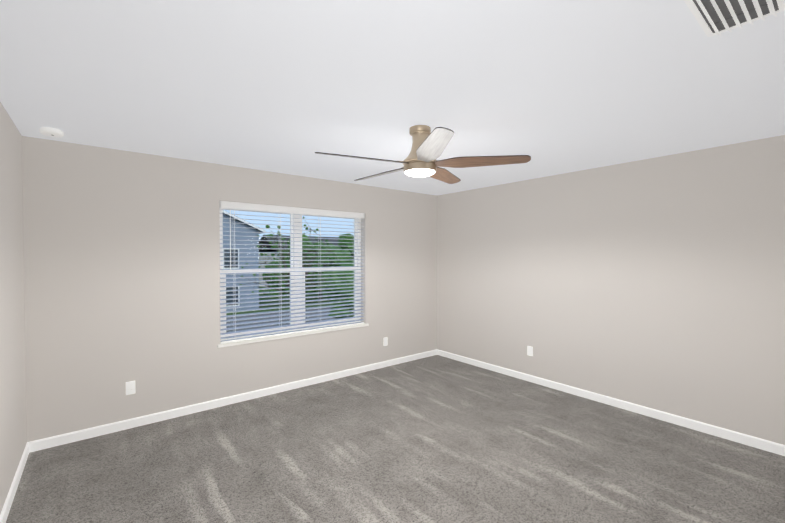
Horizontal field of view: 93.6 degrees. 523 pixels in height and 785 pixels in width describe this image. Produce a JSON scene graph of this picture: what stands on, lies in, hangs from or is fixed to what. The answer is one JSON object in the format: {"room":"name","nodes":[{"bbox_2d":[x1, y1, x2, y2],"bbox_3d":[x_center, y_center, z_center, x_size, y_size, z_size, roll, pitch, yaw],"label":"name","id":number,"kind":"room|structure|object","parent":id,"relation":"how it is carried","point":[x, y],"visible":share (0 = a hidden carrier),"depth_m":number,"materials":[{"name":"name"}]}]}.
{"room":"empty bedroom","nodes":[
{"label":"empty bedroom","id":0,"kind":"room"},
{"bbox_2d":[0,102,26,513],"bbox_3d":[-1.147,0.306,0.628,0.120,2.500,5.740,-1,1,-39],"label":"wall","id":1,"kind":"structure","parent":0,"point":[13,426],"depth_m":2.45,"materials":[{"name":"grey paint"}]},
{"bbox_2d":[0,441,31,522],"bbox_3d":[-1.587,1.503,1.302,0.013,0.083,4.110,-1,1,-39],"label":"baseboard","id":2,"kind":"structure","parent":1,"relation":"attached to","point":[7,505],"depth_m":2.43,"materials":[{"name":"white wood"}]},
{"bbox_2d":[22,136,436,441],"bbox_3d":[-1.160,0.240,4.427,4.860,2.500,0.200,-1,1,-39],"label":"wall","id":3,"kind":"structure","parent":0,"point":[121,268],"depth_m":3.47,"materials":[{"name":"grey paint"}]},
{"bbox_2d":[126,381,135,394],"bbox_3d":[-2.372,1.144,3.336,0.072,0.117,0.011,-1,1,-39],"label":"electrical outlet","id":4,"kind":"object","parent":3,"relation":"attached to","point":[130,387],"visible":1,"depth_m":3.33,"materials":[{"name":"white plastic"}]},
{"bbox_2d":[32,350,435,451],"bbox_3d":[-1.093,1.450,4.364,4.620,0.083,0.013,-1,1,-39],"label":"baseboard","id":5,"kind":"structure","parent":3,"relation":"attached to","point":[62,439],"depth_m":3.70,"materials":[{"name":"white wood"}]},
{"bbox_2d":[219,208,360,340],"bbox_3d":[-1.161,0.109,4.481,1.818,1.500,0.082,-1,1,-39],"label":"window","id":6,"kind":"structure","parent":3,"relation":"in","point":[292,224],"depth_m":4.44,"materials":[{"name":"white plastic"}]},
{"bbox_2d":[219,201,364,342],"bbox_3d":[-1.093,0.101,4.397,1.810,1.479,0.071,-1,1,-39],"label":"window blind","id":7,"kind":"object","parent":6,"relation":"attached to","point":[262,207],"visible":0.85,"depth_m":4.28,"materials":[{"name":"white plastic"}]},
{"bbox_2d":[217,323,368,347],"bbox_3d":[-1.097,0.858,4.415,1.878,0.030,0.143,-1,1,-39],"label":"window sill","id":8,"kind":"structure","parent":3,"relation":"attached to","point":[286,336],"depth_m":4.25,"materials":[{"name":"white wood"}]},
{"bbox_2d":[383,337,387,345],"bbox_3d":[-0.098,1.123,5.164,0.072,0.117,0.011,-1,1,-39],"label":"electrical outlet","id":9,"kind":"object","parent":3,"relation":"attached to","point":[385,341],"visible":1,"depth_m":5.16,"materials":[{"name":"white plastic"}]},
{"bbox_2d":[0,0,784,195],"bbox_3d":[0.638,-1.031,2.168,4.860,0.120,5.940,-1,1,-39],"label":"ceiling","id":10,"kind":"structure","parent":0,"point":[549,87],"depth_m":1.98,"materials":[{"name":"white paint"}]},
{"bbox_2d":[40,127,63,136],"bbox_3d":[-2.539,-0.961,2.747,0.132,0.039,0.132,-1,1,-39],"label":"smoke detector","id":11,"kind":"object","parent":10,"relation":"attached to","point":[49,131],"visible":1,"depth_m":2.71,"materials":[{"name":"white plastic"}]},
{"bbox_2d":[315,125,530,183],"bbox_3d":[0.159,-0.806,2.756,1.482,0.349,1.439,-1,1,-39],"label":"ceiling fan","id":12,"kind":"object","parent":10,"relation":"attached to","point":[427,149],"visible":1,"depth_m":2.62,"materials":[{"name":"brown wood"}]},
{"bbox_2d":[684,0,784,36],"bbox_3d":[1.274,-0.945,1.365,0.377,0.023,0.232,-1,1,-39],"label":"ceiling vent","id":13,"kind":"object","parent":10,"relation":"in","point":[714,17],"visible":1,"depth_m":1.40,"materials":[{"name":"white metal"}]},
{"bbox_2d":[6,355,784,522],"bbox_3d":[0.638,1.579,2.213,4.860,0.100,5.940,-1,1,-39],"label":"floor","id":14,"kind":"structure","parent":0,"point":[436,439],"depth_m":2.76,"materials":[{"name":"carpet"}]},
{"bbox_2d":[437,135,784,444],"bbox_3d":[2.548,0.255,3.597,0.120,2.500,5.740,-1,1,-39],"label":"wall","id":15,"kind":"structure","parent":0,"point":[657,283],"depth_m":3.63,"materials":[{"name":"grey paint"}]},
{"bbox_2d":[527,346,532,355],"bbox_3d":[1.703,1.108,4.562,0.011,0.117,0.072,-1,1,-39],"label":"electrical outlet","id":16,"kind":"object","parent":15,"relation":"attached to","point":[529,350],"visible":1,"depth_m":4.56,"materials":[{"name":"white plastic"}]},
{"bbox_2d":[436,349,784,455],"bbox_3d":[2.004,1.453,4.188,0.013,0.083,4.110,-1,1,-39],"label":"baseboard","id":17,"kind":"structure","parent":15,"relation":"attached to","point":[720,432],"depth_m":3.64,"materials":[{"name":"white wood"}]},
{"label":"outside","id":18,"kind":"structure","parent":0,"visible":0},
{"bbox_2d":[226,286,348,331],"bbox_3d":[-35.357,3.774,51.338,130.000,0.220,115.650,-1,1,-39],"label":"lawn","id":19,"kind":"structure","parent":18,"point":[265,310],"depth_m":28.72,"materials":[{"name":"green plant"}]},
{"bbox_2d":[223,210,265,310],"bbox_3d":[-21.522,-1.248,30.044,17.900,10.574,12.840,-1,1,-39],"label":"house","id":20,"kind":"structure","parent":19,"relation":"on","point":[238,220],"depth_m":29.82,"materials":[{"name":"blue"}]},
{"bbox_2d":[239,217,345,294],"bbox_3d":[-3.270,1.415,12.404,3.196,5.856,3.008,-1,1,-39],"label":"tree","id":21,"kind":"object","parent":19,"relation":"on","point":[287,250],"depth_m":12.52,"materials":[{"name":"green plant"}]},
{"bbox_2d":[263,253,322,298],"bbox_3d":[-8.840,1.456,33.603,5.692,5.045,5.292,-1,1,-39],"label":"tree","id":22,"kind":"object","parent":19,"relation":"on","point":[276,278],"depth_m":32.10,"materials":[{"name":"green plant"}]},
{"bbox_2d":[259,235,338,287],"bbox_3d":[-13.156,-0.080,54.778,12.000,7.390,11.000,-1,1,-39],"label":"house","id":23,"kind":"structure","parent":19,"relation":"on","point":[285,246],"depth_m":52.96,"materials":[{"name":"grey"}]},
{"bbox_2d":[280,234,353,298],"bbox_3d":[-7.508,0.574,37.323,8.393,6.682,7.224,-1,1,-39],"label":"tree","id":24,"kind":"object","parent":19,"relation":"on","point":[346,253],"depth_m":35.54,"materials":[{"name":"green plant"}]},
{"bbox_2d":[321,262,353,318],"bbox_3d":[-1.375,1.886,19.256,4.960,4.679,3.831,-1,1,-39],"label":"tree","id":25,"kind":"object","parent":19,"relation":"on","point":[335,279],"depth_m":17.66,"materials":[{"name":"green plant"}]},
{"bbox_2d":[336,233,353,258],"bbox_3d":[-3.999,0.242,43.664,7.831,7.128,8.722,-1,1,-39],"label":"tree","id":26,"kind":"object","parent":19,"relation":"on","point":[342,239],"depth_m":39.59,"materials":[{"name":"green plant"}]}
]}

